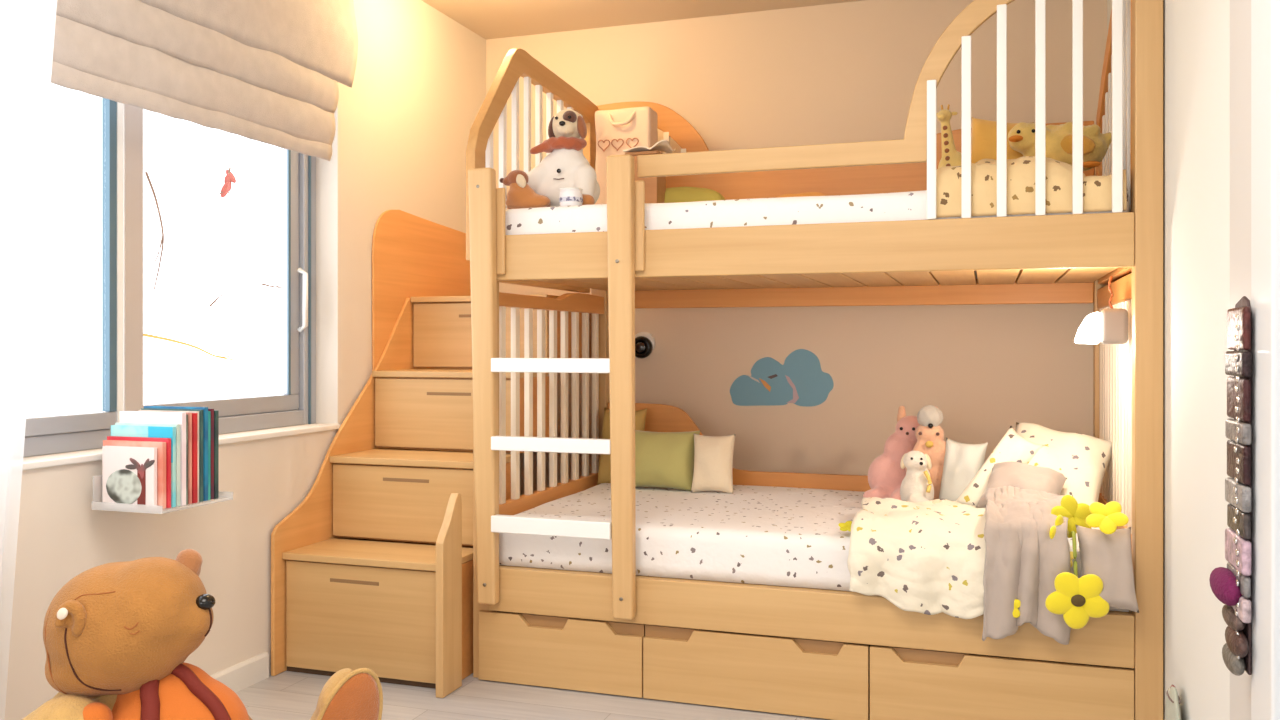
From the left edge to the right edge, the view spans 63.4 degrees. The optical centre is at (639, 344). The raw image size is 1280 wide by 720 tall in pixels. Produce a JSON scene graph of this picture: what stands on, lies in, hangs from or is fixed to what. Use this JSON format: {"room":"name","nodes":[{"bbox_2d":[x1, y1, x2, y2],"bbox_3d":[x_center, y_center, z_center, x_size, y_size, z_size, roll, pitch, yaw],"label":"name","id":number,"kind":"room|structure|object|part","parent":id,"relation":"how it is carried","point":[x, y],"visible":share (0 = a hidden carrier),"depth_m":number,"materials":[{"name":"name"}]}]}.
{"room":"bedroom","nodes":[
{"label":"bedroom","id":0,"kind":"room"},
{"bbox_2d":[4,0,485,719],"bbox_3d":[-1.837,-0.181,2.197,0.200,2.637,6.200,0,0,19],"label":"wall","id":1,"kind":"structure","parent":0,"point":[416,95],"depth_m":3.94,"materials":[{"name":"beige paint"}]},
{"bbox_2d":[23,98,315,456],"bbox_3d":[-1.589,-0.456,2.995,0.115,1.515,2.070,0,0,19],"label":"window","id":2,"kind":"structure","parent":1,"relation":"in","point":[122,124],"depth_m":3.14,"materials":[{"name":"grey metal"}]},
{"bbox_3d":[-1.714,-0.453,2.558,0.026,1.398,1.039,0,0,19],"label":"sash","id":3,"kind":"part","parent":2,"relation":"part of","materials":[{"name":"grey metal"}]},
{"bbox_2d":[51,0,357,160],"bbox_3d":[-1.313,-1.017,3.264,0.113,0.693,1.315,0,0,19],"label":"blind","id":4,"kind":"object","parent":2,"relation":"attached to","point":[264,71],"visible":0.98,"depth_m":3.23,"materials":[{"name":"fabric"}]},
{"bbox_3d":[-1.417,-0.453,3.546,0.030,1.398,0.764,0,0,19],"label":"sash","id":5,"kind":"part","parent":2,"relation":"part of","materials":[{"name":"glass"}]},
{"bbox_3d":[-1.257,-0.166,3.868,0.042,0.242,0.020,0,0,19],"label":"handle","id":6,"kind":"part","parent":2,"relation":"part of","materials":[{"name":"white paint"}]},
{"bbox_2d":[22,424,340,470],"bbox_3d":[-1.528,0.312,2.966,0.127,0.020,2.094,0,0,19],"label":"trim","id":7,"kind":"structure","parent":1,"relation":"attached to","point":[90,457],"depth_m":3.35,"materials":[{"name":"white stone"}]},
{"bbox_2d":[210,652,268,692],"bbox_3d":[-1.997,1.094,1.383,0.014,0.086,4.555,0,0,19],"label":"baseboard","id":8,"kind":"structure","parent":1,"relation":"attached to","point":[242,675],"depth_m":3.43,"materials":[{"name":"white paint"}]},
{"bbox_3d":[-1.347,0.402,2.900,0.280,0.090,0.273,0,0,19],"label":"rack","id":9,"kind":"object","parent":1,"relation":"attached to","visible":0},
{"bbox_2d":[102,446,156,508],"bbox_3d":[-1.371,0.357,2.788,0.178,0.163,0.013,0,0,19],"label":"picture book","id":10,"kind":"object","parent":9,"relation":"on","point":[129,474],"visible":1,"depth_m":2.78,"materials":[{"name":"white paper"}]},
{"bbox_2d":[106,469,141,504],"bbox_3d":[-1.387,0.384,2.787,0.124,0.096,0.002,0,0,19],"label":"picture","id":11,"kind":"object","parent":10,"relation":"attached to","point":[123,486],"depth_m":2.79},
{"bbox_2d":[103,440,165,508],"bbox_3d":[-1.367,0.350,2.803,0.203,0.177,0.013,0,0,19],"label":"picture book","id":12,"kind":"object","parent":9,"relation":"on","point":[161,446],"visible":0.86,"depth_m":2.77,"materials":[{"name":"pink paper"}]},
{"bbox_2d":[107,436,170,507],"bbox_3d":[-1.361,0.345,2.816,0.210,0.186,0.009,0,0,19],"label":"picture book","id":13,"kind":"object","parent":9,"relation":"on","point":[167,440],"visible":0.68,"depth_m":2.78,"materials":[{"name":"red paper"}]},
{"bbox_2d":[111,425,175,506],"bbox_3d":[-1.356,0.331,2.828,0.212,0.216,0.012,0,0,19],"label":"picture book","id":14,"kind":"object","parent":9,"relation":"on","point":[116,430],"visible":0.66,"depth_m":2.81,"materials":[{"name":"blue paper"}]},
{"bbox_3d":[-1.296,0.271,2.802,0.082,0.096,0.001,0,0,19],"label":"panel","id":15,"kind":"part","parent":14,"relation":"part of","materials":[{"name":"teal paper"}]},
{"bbox_2d":[115,422,179,505],"bbox_3d":[-1.351,0.328,2.844,0.212,0.221,0.013,0,0,19],"label":"picture book","id":16,"kind":"object","parent":9,"relation":"on","point":[177,426],"visible":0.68,"depth_m":2.81,"materials":[{"name":"white paper"}]},
{"bbox_2d":[120,411,185,505],"bbox_3d":[-1.345,0.312,2.861,0.215,0.252,0.015,0,0,19],"label":"picture book","id":17,"kind":"object","parent":9,"relation":"on","point":[125,416],"visible":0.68,"depth_m":2.83,"materials":[{"name":"white paper"}]},
{"bbox_2d":[138,410,198,501],"bbox_3d":[-1.325,0.312,2.915,0.205,0.252,0.008,0,0,19],"label":"picture book","id":18,"kind":"object","parent":9,"relation":"on","point":[138,410],"visible":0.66,"depth_m":2.88,"materials":[{"name":"white paper"}]},
{"bbox_2d":[141,408,202,501],"bbox_3d":[-1.321,0.310,2.927,0.209,0.256,0.011,0,0,19],"label":"picture book","id":19,"kind":"object","parent":9,"relation":"on","point":[199,410],"visible":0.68,"depth_m":2.89,"materials":[{"name":"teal paper"}]},
{"bbox_2d":[144,406,207,500],"bbox_3d":[-1.317,0.307,2.941,0.214,0.262,0.013,0,0,19],"label":"picture book","id":20,"kind":"object","parent":9,"relation":"on","point":[205,409],"visible":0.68,"depth_m":2.91,"materials":[{"name":"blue paper"}]},
{"bbox_2d":[186,414,187,503],"bbox_3d":[-1.339,0.316,2.875,0.205,0.246,0.007,0,0,19],"label":"picture book","id":21,"kind":"object","parent":9,"relation":"on","point":[186,414],"visible":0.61,"depth_m":2.84,"materials":[{"name":"white paper"}]},
{"bbox_2d":[186,413,191,503],"bbox_3d":[-1.335,0.314,2.886,0.209,0.250,0.009,0,0,19],"label":"picture book","id":22,"kind":"object","parent":9,"relation":"on","point":[189,414],"visible":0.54,"depth_m":2.85,"materials":[{"name":"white paper"}]},
{"bbox_2d":[192,413,197,502],"bbox_3d":[-1.330,0.315,2.901,0.214,0.248,0.015,0,0,19],"label":"picture book","id":23,"kind":"object","parent":9,"relation":"on","point":[194,415],"visible":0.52,"depth_m":2.87,"materials":[{"name":"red paper"}]},
{"bbox_2d":[208,411,210,499],"bbox_3d":[-1.312,0.314,2.954,0.209,0.250,0.009,0,0,19],"label":"picture book","id":24,"kind":"object","parent":9,"relation":"on","point":[209,412],"visible":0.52,"depth_m":2.92,"materials":[{"name":"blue paper"}]},
{"bbox_2d":[208,409,213,499],"bbox_3d":[-1.309,0.310,2.967,0.212,0.256,0.011,0,0,19],"label":"picture book","id":25,"kind":"object","parent":9,"relation":"on","point":[211,410],"visible":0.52,"depth_m":2.93,"materials":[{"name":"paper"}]},
{"bbox_2d":[214,410,218,498],"bbox_3d":[-1.302,0.314,2.981,0.211,0.250,0.013,0,0,19],"label":"picture book","id":26,"kind":"object","parent":9,"relation":"on","point":[216,412],"visible":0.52,"depth_m":2.95,"materials":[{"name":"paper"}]},
{"bbox_2d":[236,670,869,719],"bbox_3d":[-0.414,1.187,1.721,3.202,0.100,6.400,0,0,19],"label":"floor","id":27,"kind":"structure","parent":0,"point":[287,695],"depth_m":3.27,"materials":[{"name":"grey wood"}]},
{"bbox_2d":[22,549,382,719],"bbox_3d":[-0.979,0.790,2.260,0.589,0.690,0.713,0,0,19],"label":"teddy bear","id":28,"kind":"object","parent":27,"relation":"on","point":[118,637],"visible":1,"depth_m":2.12},
{"bbox_3d":[-1.183,0.899,2.156,0.252,0.391,0.384,0,0,27],"label":"arm","id":29,"kind":"part","parent":28,"relation":"part of"},
{"bbox_2d":[271,210,590,697],"bbox_3d":[-0.716,0.286,4.148,0.684,1.699,1.508,0,0,19],"label":"staircase","id":30,"kind":"structure","parent":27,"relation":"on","point":[373,569],"depth_m":3.76,"materials":[{"name":"brown wood"}]},
{"bbox_3d":[-0.932,0.933,3.508,0.616,0.367,0.020,0,0,19],"label":"drawer","id":31,"kind":"part","parent":30,"relation":"part of","materials":[{"name":"brown wood"}]},
{"bbox_3d":[-1.027,0.470,4.239,0.015,1.332,1.454,0,0,19],"label":"panel","id":32,"kind":"part","parent":30,"relation":"part of","materials":[{"name":"brown wood"}]},
{"bbox_3d":[-0.846,0.578,3.764,0.616,0.265,0.020,0,0,19],"label":"drawer","id":33,"kind":"part","parent":30,"relation":"part of","materials":[{"name":"brown wood"}]},
{"bbox_3d":[-0.933,-0.163,4.560,0.010,0.800,0.865,0,0,19],"label":"guard panel","id":34,"kind":"part","parent":30,"relation":"part of","materials":[{"name":"brown wood"}]},
{"bbox_3d":[-0.757,0.270,4.029,0.616,0.270,0.020,0,0,19],"label":"drawer","id":35,"kind":"part","parent":30,"relation":"part of","materials":[{"name":"brown wood"}]},
{"bbox_3d":[-0.625,0.814,3.390,0.028,0.643,0.128,0,0,19],"label":"panel","id":36,"kind":"part","parent":30,"relation":"part of","materials":[{"name":"brown wood"}]},
{"bbox_3d":[-0.665,-0.038,4.304,0.616,0.266,0.020,0,0,19],"label":"drawer","id":37,"kind":"part","parent":30,"relation":"part of","materials":[{"name":"brown wood"}]},
{"bbox_2d":[466,0,1162,719],"bbox_3d":[0.613,-0.028,3.741,2.130,2.330,1.215,0,0,19],"label":"bunk bed","id":38,"kind":"object","parent":27,"relation":"on","point":[797,651],"visible":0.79,"depth_m":3.20,"materials":[{"name":"brown wood"}]},
{"bbox_3d":[-0.527,0.387,3.555,0.070,1.500,0.063,0,0,19],"label":"post","id":39,"kind":"part","parent":38,"relation":"part of","materials":[{"name":"brown wood"}]},
{"bbox_3d":[-0.388,-0.691,4.050,0.036,0.815,1.165,0,0,19],"label":"frame","id":40,"kind":"part","parent":38,"relation":"part of","materials":[{"name":"brown wood"}]},
{"bbox_3d":[-0.390,-0.253,4.043,0.036,0.059,0.988,0,0,19],"label":"rail","id":41,"kind":"part","parent":38,"relation":"part of","materials":[{"name":"brown wood"}]},
{"bbox_3d":[-0.342,0.635,4.080,0.040,0.153,1.048,0,0,19],"label":"rail","id":42,"kind":"part","parent":38,"relation":"part of","materials":[{"name":"orange wood"}]},
{"bbox_2d":[468,154,644,619],"bbox_3d":[-0.279,0.138,3.380,0.603,1.475,0.064,0,0,19],"label":"ladder","id":43,"kind":"object","parent":38,"relation":"attached to","point":[625,195],"visible":1,"depth_m":3.34,"materials":[{"name":"brown wood"}]},
{"bbox_3d":[-0.521,0.140,3.458,0.095,1.450,0.058,0,0,19],"label":"ladder rail","id":44,"kind":"part","parent":43,"relation":"part of","materials":[{"name":"brown wood"}]},
{"bbox_3d":[-0.060,0.138,3.304,0.086,1.475,0.058,0,0,19],"label":"ladder rail","id":45,"kind":"part","parent":43,"relation":"part of","materials":[{"name":"brown wood"}]},
{"bbox_3d":[-0.267,1.018,3.422,0.583,0.230,0.020,0,0,19],"label":"drawer","id":46,"kind":"part","parent":38,"relation":"part of","materials":[{"name":"brown wood"}]},
{"bbox_3d":[-0.173,0.187,4.611,0.070,1.900,0.065,0,0,19],"label":"post","id":47,"kind":"part","parent":38,"relation":"part of","materials":[{"name":"brown wood"}]},
{"bbox_3d":[0.053,-0.910,4.531,0.565,0.313,0.024,0,0,19],"label":"guard rail","id":48,"kind":"part","parent":38,"relation":"part of","materials":[{"name":"orange wood"}]},
{"bbox_3d":[0.348,1.018,3.216,0.708,0.230,0.020,0,0,19],"label":"drawer","id":49,"kind":"part","parent":38,"relation":"part of","materials":[{"name":"brown wood"}]},
{"bbox_3d":[0.433,0.824,3.192,1.979,0.146,0.028,0,0,19],"label":"rail","id":50,"kind":"part","parent":38,"relation":"part of","materials":[{"name":"brown wood"}]},
{"bbox_2d":[499,483,1128,611],"bbox_3d":[0.614,0.667,3.734,1.969,0.164,1.104,0,0,19],"label":"mattress","id":51,"kind":"object","parent":38,"relation":"on","point":[765,535],"visible":0.45,"depth_m":3.41,"materials":[{"name":"white fabric"}]},
{"bbox_2d":[597,407,646,484],"bbox_3d":[-0.077,0.437,4.413,0.204,0.330,0.139,0,0,19],"label":"cushion","id":52,"kind":"object","parent":51,"relation":"on","point":[604,471],"visible":0.31,"depth_m":4.39,"materials":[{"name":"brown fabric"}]},
{"bbox_2d":[635,430,700,490],"bbox_3d":[0.075,0.469,4.223,0.343,0.242,0.179,0,0,19],"label":"cushion","id":53,"kind":"object","parent":51,"relation":"on","point":[662,459],"visible":0.77,"depth_m":4.15,"materials":[{"name":"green fabric"}]},
{"bbox_2d":[691,433,735,493],"bbox_3d":[0.291,0.472,4.112,0.170,0.232,0.126,0,0,13],"label":"cushion","id":54,"kind":"object","parent":51,"relation":"on","point":[713,456],"visible":1,"depth_m":4.07,"materials":[{"name":"beige fabric"}]},
{"bbox_2d":[838,521,851,531],"bbox_3d":[0.641,0.559,3.188,0.063,0.025,0.058,0,0,19],"label":"flower","id":55,"kind":"object","parent":51,"relation":"on","point":[845,526],"visible":0.65,"depth_m":3.19,"materials":[{"name":"yellow fabric"}]},
{"bbox_2d":[863,406,937,499],"bbox_3d":[0.955,0.409,3.836,0.244,0.358,0.200,0,0,33],"label":"plush bunny","id":56,"kind":"object","parent":51,"relation":"on","point":[886,476],"visible":0.66,"depth_m":3.83,"materials":[{"name":"pink fabric"}]},
{"bbox_2d":[847,497,985,618],"bbox_3d":[0.929,0.641,3.225,0.507,0.284,0.545,0,0,19],"label":"quilt","id":57,"kind":"object","parent":51,"relation":"on","point":[926,557],"visible":0.79,"depth_m":3.03,"materials":[{"name":"white fabric"}]},
{"bbox_2d":[900,451,933,501],"bbox_3d":[0.949,0.475,3.558,0.115,0.219,0.158,0,0,19],"label":"puppy","id":58,"kind":"object","parent":51,"relation":"on","point":[916,486],"visible":0.8,"depth_m":3.54},
{"bbox_2d":[905,405,945,499],"bbox_3d":[1.047,0.402,3.715,0.179,0.366,0.127,0,0,19],"label":"doll","id":59,"kind":"object","parent":51,"relation":"on","point":[929,435],"visible":0.62,"depth_m":3.68,"materials":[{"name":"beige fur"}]},
{"bbox_2d":[932,499,941,503],"bbox_3d":[1.005,0.549,3.452,0.090,0.071,0.070,0,0,-28],"label":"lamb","id":60,"kind":"object","parent":51,"relation":"on","point":[935,501],"visible":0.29,"depth_m":3.43,"materials":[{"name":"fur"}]},
{"bbox_2d":[939,438,987,500],"bbox_3d":[1.129,0.468,3.631,0.145,0.274,0.138,0,0,-40],"label":"cushion","id":61,"kind":"object","parent":51,"relation":"on","point":[962,461],"visible":0.66,"depth_m":3.60,"materials":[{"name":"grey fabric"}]},
{"bbox_2d":[956,426,1044,506],"bbox_3d":[1.222,0.448,3.537,0.304,0.331,0.125,0,0,-18],"label":"pillow","id":62,"kind":"object","parent":51,"relation":"on","point":[1013,447],"visible":0.47,"depth_m":3.51,"materials":[{"name":"white fabric"}]},
{"bbox_2d":[976,461,1066,507],"bbox_3d":[1.236,0.480,3.360,0.239,0.191,0.210,0,0,35],"label":"cushion","id":63,"kind":"object","parent":51,"relation":"on","point":[1014,474],"visible":0.44,"depth_m":3.33,"materials":[{"name":"grey fabric"}]},
{"bbox_2d":[1015,422,1111,505],"bbox_3d":[1.410,0.430,3.534,0.378,0.303,0.316,0,0,29],"label":"pillow","id":64,"kind":"object","parent":51,"relation":"on","point":[1082,459],"visible":0.46,"depth_m":3.50,"materials":[{"name":"white fabric"}]},
{"bbox_2d":[1076,525,1138,612],"bbox_3d":[1.288,0.617,2.862,0.152,0.215,0.153,0,0,19],"label":"cushion","id":65,"kind":"object","parent":51,"relation":"on","point":[1108,557],"visible":0.88,"depth_m":2.83,"materials":[{"name":"grey fabric"}]},
{"bbox_2d":[1086,501,1128,533],"bbox_3d":[1.288,0.477,2.861,0.108,0.082,0.076,0,0,19],"label":"flower","id":66,"kind":"object","parent":65,"relation":"on","point":[1107,517],"visible":1,"depth_m":2.86,"materials":[{"name":"yellow fabric"}]},
{"bbox_3d":[0.433,-0.290,3.193,1.979,0.151,0.030,0,0,19],"label":"rail","id":67,"kind":"part","parent":38,"relation":"part of","materials":[{"name":"brown wood"}]},
{"bbox_2d":[505,188,1128,278],"bbox_3d":[0.614,-0.361,3.733,1.968,0.208,1.095,0,0,19],"label":"mattress","id":68,"kind":"object","parent":38,"relation":"on","point":[912,205],"visible":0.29,"depth_m":3.26,"materials":[{"name":"white fabric"}]},
{"bbox_2d":[499,170,549,208],"bbox_3d":[-0.398,-0.536,3.611,0.181,0.143,0.092,0,0,19],"label":"plush dog","id":69,"kind":"object","parent":68,"relation":"on","point":[520,194],"visible":0.91,"depth_m":3.58},
{"bbox_2d":[507,109,599,208],"bbox_3d":[-0.292,-0.654,3.708,0.342,0.378,0.222,0,0,19],"label":"plush dog","id":70,"kind":"object","parent":68,"relation":"on","point":[566,165],"visible":0.7,"depth_m":3.67},
{"bbox_2d":[559,187,582,205],"bbox_3d":[-0.236,-0.498,3.543,0.082,0.068,0.082,0,0,19],"label":"cup","id":71,"kind":"object","parent":68,"relation":"on","point":[569,196],"visible":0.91,"depth_m":3.51,"materials":[{"name":"white ceramic"}]},
{"bbox_2d":[595,107,657,203],"bbox_3d":[-0.061,-0.724,4.352,0.254,0.522,0.156,0,0,19],"label":"bag","id":72,"kind":"object","parent":68,"relation":"on","point":[617,130],"visible":0.44,"depth_m":4.31,"materials":[{"name":"beige fabric"}]},
{"bbox_3d":[-0.079,-0.937,4.302,0.134,0.069,0.047,0,0,19],"label":"bag handle","id":73,"kind":"part","parent":72,"relation":"part of","materials":[{"name":"beige fabric"}]},
{"bbox_2d":[623,140,675,202],"bbox_3d":[0.038,-0.625,4.054,0.180,0.317,0.136,0,0,19],"label":"crate","id":74,"kind":"object","parent":68,"relation":"on","point":[655,187],"visible":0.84,"depth_m":4.00,"materials":[{"name":"brown wood"}]},
{"bbox_3d":[0.025,-0.739,4.063,0.134,0.012,0.128,0,0,19],"label":"crate lid","id":75,"kind":"part","parent":74,"relation":"part of","materials":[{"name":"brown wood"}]},
{"bbox_2d":[664,187,724,202],"bbox_3d":[0.176,-0.544,4.138,0.360,0.162,0.180,0,0,16],"label":"pillow","id":76,"kind":"object","parent":68,"relation":"on","point":[675,194],"visible":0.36,"depth_m":4.06,"materials":[{"name":"yellow fabric"}]},
{"bbox_2d":[775,192,827,197],"bbox_3d":[0.639,-0.529,4.110,0.300,0.136,0.200,0,0,23],"label":"folded blanket","id":77,"kind":"object","parent":68,"relation":"on","point":[807,193],"visible":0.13,"depth_m":4.04,"materials":[{"name":"orange fabric"}]},
{"bbox_2d":[936,156,1126,217],"bbox_3d":[1.240,-0.475,3.362,0.533,0.202,0.823,0,0,19],"label":"quilt","id":78,"kind":"object","parent":68,"relation":"on","point":[1097,190],"visible":0.74,"depth_m":2.99,"materials":[{"name":"white fabric"}]},
{"bbox_2d":[936,104,960,168],"bbox_3d":[1.011,-0.630,3.368,0.114,0.294,0.109,0,0,19],"label":"giraffe","id":79,"kind":"object","parent":78,"relation":"on","point":[951,156],"visible":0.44,"depth_m":3.34,"materials":[{"name":"fabric"}]},
{"bbox_2d":[971,117,1033,163],"bbox_3d":[1.183,-0.638,3.420,0.223,0.242,0.127,0,0,19],"label":"cushion","id":80,"kind":"object","parent":78,"relation":"on","point":[984,132],"visible":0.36,"depth_m":3.39,"materials":[{"name":"yellow fabric"}]},
{"bbox_2d":[1008,122,1111,170],"bbox_3d":[1.330,-0.623,3.284,0.312,0.167,0.194,0,0,19],"label":"duck","id":81,"kind":"object","parent":78,"relation":"on","point":[1021,138],"visible":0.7,"depth_m":3.23},
{"bbox_3d":[0.684,-0.825,3.114,1.455,0.575,0.024,0,0,19],"label":"guard rail","id":82,"kind":"part","parent":38,"relation":"part of","materials":[{"name":"brown wood"}]},
{"bbox_3d":[0.803,-0.231,4.298,1.979,0.145,0.030,0,0,19],"label":"rail","id":83,"kind":"part","parent":38,"relation":"part of","materials":[{"name":"orange wood"}]},
{"bbox_3d":[1.028,1.018,2.988,0.718,0.230,0.020,0,0,19],"label":"drawer","id":84,"kind":"part","parent":38,"relation":"part of","materials":[{"name":"brown wood"}]},
{"bbox_2d":[982,486,1070,644],"bbox_3d":[1.155,0.645,3.109,0.246,0.395,0.507,0,0,19],"label":"throw","id":85,"kind":"object","parent":38,"relation":"hanging from","point":[1022,562],"visible":0.98,"depth_m":2.90,"materials":[{"name":"grey fabric"}]},
{"bbox_2d":[1012,599,1020,617],"bbox_3d":[1.038,0.737,2.903,0.055,0.055,0.010,0,0,19],"label":"flower","id":86,"kind":"object","parent":85,"relation":"attached to","point":[1016,613],"visible":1,"depth_m":2.89,"materials":[{"name":"yellow fabric"}]},
{"bbox_2d":[1049,515,1067,538],"bbox_3d":[1.177,0.532,2.917,0.104,0.104,0.017,0,0,-43],"label":"flower","id":87,"kind":"object","parent":85,"relation":"attached to","point":[1059,520],"visible":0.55,"depth_m":2.91,"materials":[{"name":"yellow fabric"}]},
{"bbox_2d":[1051,495,1091,537],"bbox_3d":[1.242,0.494,2.980,0.126,0.117,0.049,0,0,-8],"label":"flower","id":88,"kind":"object","parent":85,"relation":"on","point":[1076,513],"visible":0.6,"depth_m":2.98,"materials":[{"name":"yellow fabric"}]},
{"bbox_2d":[1070,551,1073,566],"bbox_3d":[1.179,0.592,2.874,0.052,0.052,0.009,0,0,19],"label":"flower","id":89,"kind":"object","parent":85,"relation":"on","point":[1071,552],"visible":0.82,"depth_m":2.87,"materials":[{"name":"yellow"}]},
{"bbox_2d":[1045,531,1109,628],"bbox_3d":[1.220,0.650,2.850,0.140,0.253,0.185,0,0,44],"label":"flower","id":90,"kind":"object","parent":85,"relation":"attached to","point":[1077,599],"visible":1,"depth_m":2.81,"materials":[{"name":"yellow fabric"}]},
{"bbox_3d":[1.212,0.605,2.894,0.014,0.164,0.144,0,0,19],"label":"stem","id":91,"kind":"part","parent":90,"relation":"part of","materials":[{"name":"yellow"}]},
{"bbox_3d":[1.186,0.694,2.806,0.037,0.034,0.022,0,0,19],"label":"flower","id":92,"kind":"part","parent":90,"relation":"part of","materials":[{"name":"brown fabric"}]},
{"bbox_2d":[1075,276,1127,343],"bbox_3d":[1.375,-0.102,3.093,0.143,0.205,0.076,0,0,19],"label":"reading lamp","id":93,"kind":"object","parent":38,"relation":"hanging from","point":[1109,326],"visible":1,"depth_m":3.06,"materials":[{"name":"grey plastic"}]},
{"bbox_2d":[1075,312,1099,343],"bbox_3d":[1.339,-0.048,3.105,0.067,0.095,0.076,0,0,19],"label":"diffuser","id":94,"kind":"object","parent":93,"relation":"attached to","point":[1088,332],"depth_m":3.07,"materials":[{"name":"white plastic"}]},
{"bbox_3d":[1.772,0.177,3.960,0.071,1.920,0.065,0,0,19],"label":"post","id":95,"kind":"part","parent":38,"relation":"part of","materials":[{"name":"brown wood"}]},
{"bbox_3d":[1.583,-0.738,3.435,0.036,0.910,1.080,0,0,19],"label":"frame","id":96,"kind":"part","parent":38,"relation":"part of","materials":[{"name":"beige wood"}]},
{"bbox_3d":[1.582,-0.253,3.433,0.036,0.059,0.933,0,0,19],"label":"rail","id":97,"kind":"part","parent":38,"relation":"part of","materials":[{"name":"orange wood"}]},
{"bbox_3d":[1.586,0.635,3.429,0.040,0.153,1.058,0,0,19],"label":"rail","id":98,"kind":"part","parent":38,"relation":"part of","materials":[{"name":"beige wood"}]},
{"bbox_3d":[1.413,-0.028,2.888,0.071,2.330,0.075,0,0,19],"label":"post","id":99,"kind":"part","parent":38,"relation":"part of","materials":[{"name":"brown wood"}]},
{"bbox_2d":[1165,684,1180,719],"bbox_3d":[1.323,0.991,2.573,0.029,0.286,0.194,0,0,19],"label":"cloth bag","id":100,"kind":"object","parent":27,"relation":"on","point":[1172,707],"visible":1,"depth_m":2.54,"materials":[{"name":"fabric"}]},
{"bbox_2d":[422,0,863,39],"bbox_3d":[-0.414,-1.550,1.721,3.202,0.100,6.400,0,0,19],"label":"ceiling","id":101,"kind":"structure","parent":0,"point":[489,19],"depth_m":4.66,"materials":[{"name":"beige paint"}]},
{"bbox_2d":[0,0,56,719],"bbox_3d":[-1.529,-0.197,2.268,0.056,2.607,0.730,0,0,19],"label":"sheer curtain","id":102,"kind":"object","parent":101,"relation":"hanging from","point":[27,27],"visible":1,"depth_m":2.44,"materials":[{"name":"fabric"}]},
{"bbox_2d":[486,0,1106,495],"bbox_3d":[0.587,-0.181,4.707,3.202,2.637,0.100,0,0,19],"label":"wall","id":103,"kind":"structure","parent":0,"point":[845,72],"depth_m":4.56,"materials":[{"name":"beige paint"}]},
{"bbox_2d":[635,332,654,358],"bbox_3d":[0.009,0.004,4.811,0.110,0.125,0.070,0,0,19],"label":"wall lamp","id":104,"kind":"object","parent":103,"relation":"attached to","point":[644,341],"visible":0.89,"depth_m":4.79,"materials":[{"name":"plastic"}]},
{"bbox_2d":[730,349,833,406],"bbox_3d":[0.630,0.149,4.637,0.468,0.258,0.005,0,0,19],"label":"sticker","id":105,"kind":"object","parent":103,"relation":"attached to","point":[800,381],"visible":1,"depth_m":4.63,"materials":[{"name":"blue paper"}]},
{"bbox_2d":[1107,0,1229,719],"bbox_3d":[0.971,-0.181,1.256,0.120,2.637,6.200,0,0,19],"label":"wall","id":106,"kind":"structure","parent":0,"point":[1196,33],"depth_m":2.43,"materials":[{"name":"white paint"}]},
{"bbox_2d":[1209,296,1251,675],"bbox_3d":[1.038,0.246,1.829,0.048,0.660,0.182,0,0,19],"label":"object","id":107,"kind":"object","parent":106,"relation":"hanging from","point":[1231,585],"visible":1,"depth_m":1.77,"materials":[{"name":"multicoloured fabric"}]},
{"bbox_2d":[1230,0,1250,719],"bbox_3d":[1.115,-0.181,1.897,0.014,2.637,0.265,0,0,19],"label":"trim","id":108,"kind":"structure","parent":106,"relation":"attached to","point":[1240,10],"depth_m":1.94,"materials":[{"name":"white wood"}]},
{"bbox_2d":[1251,0,1279,719],"bbox_3d":[1.041,0.052,1.708,0.034,2.170,0.140,0,0,19],"label":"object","id":109,"kind":"structure","parent":106,"relation":"attached to","point":[1265,14],"depth_m":1.68,"materials":[{"name":"white"}]},
{"label":"outside","id":110,"kind":"structure","parent":0,"visible":0},
{"bbox_2d":[145,172,163,289],"bbox_3d":[-2.090,-0.485,4.465,0.012,0.504,0.105,0,0,19],"label":"bare twig","id":111,"kind":"object","parent":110,"point":[146,173],"visible":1,"depth_m":4.48,"materials":[{"name":"brown plant"}]},
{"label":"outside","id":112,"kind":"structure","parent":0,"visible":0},
{"bbox_2d":[216,168,235,199],"bbox_3d":[-1.952,-0.760,4.878,0.050,0.151,0.123,0,0,19],"label":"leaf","id":113,"kind":"object","parent":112,"point":[229,178],"visible":1,"depth_m":4.88,"materials":[{"name":"red plant"}]},
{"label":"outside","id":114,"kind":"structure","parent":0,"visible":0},
{"bbox_2d":[143,333,233,360],"bbox_3d":[-2.024,0.014,4.662,0.014,0.127,0.579,0,0,19],"label":"bare twig","id":115,"kind":"object","parent":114,"point":[144,334],"visible":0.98,"depth_m":4.63,"materials":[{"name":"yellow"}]},
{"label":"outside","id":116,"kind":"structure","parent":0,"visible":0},
{"bbox_2d":[209,294,222,306],"bbox_3d":[-1.970,-0.205,4.823,0.010,0.064,0.089,0,0,19],"label":"bare twig","id":117,"kind":"object","parent":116,"point":[215,300],"visible":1,"depth_m":4.81,"materials":[{"name":"brown plant"}]},
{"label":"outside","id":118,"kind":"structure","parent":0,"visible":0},
{"bbox_2d":[261,283,282,287],"bbox_3d":[-1.832,-0.297,5.237,0.010,0.024,0.234,0,0,19],"label":"bare twig","id":119,"kind":"object","parent":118,"point":[261,283],"visible":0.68,"depth_m":5.19,"materials":[{"name":"brown plant"}]}
]}

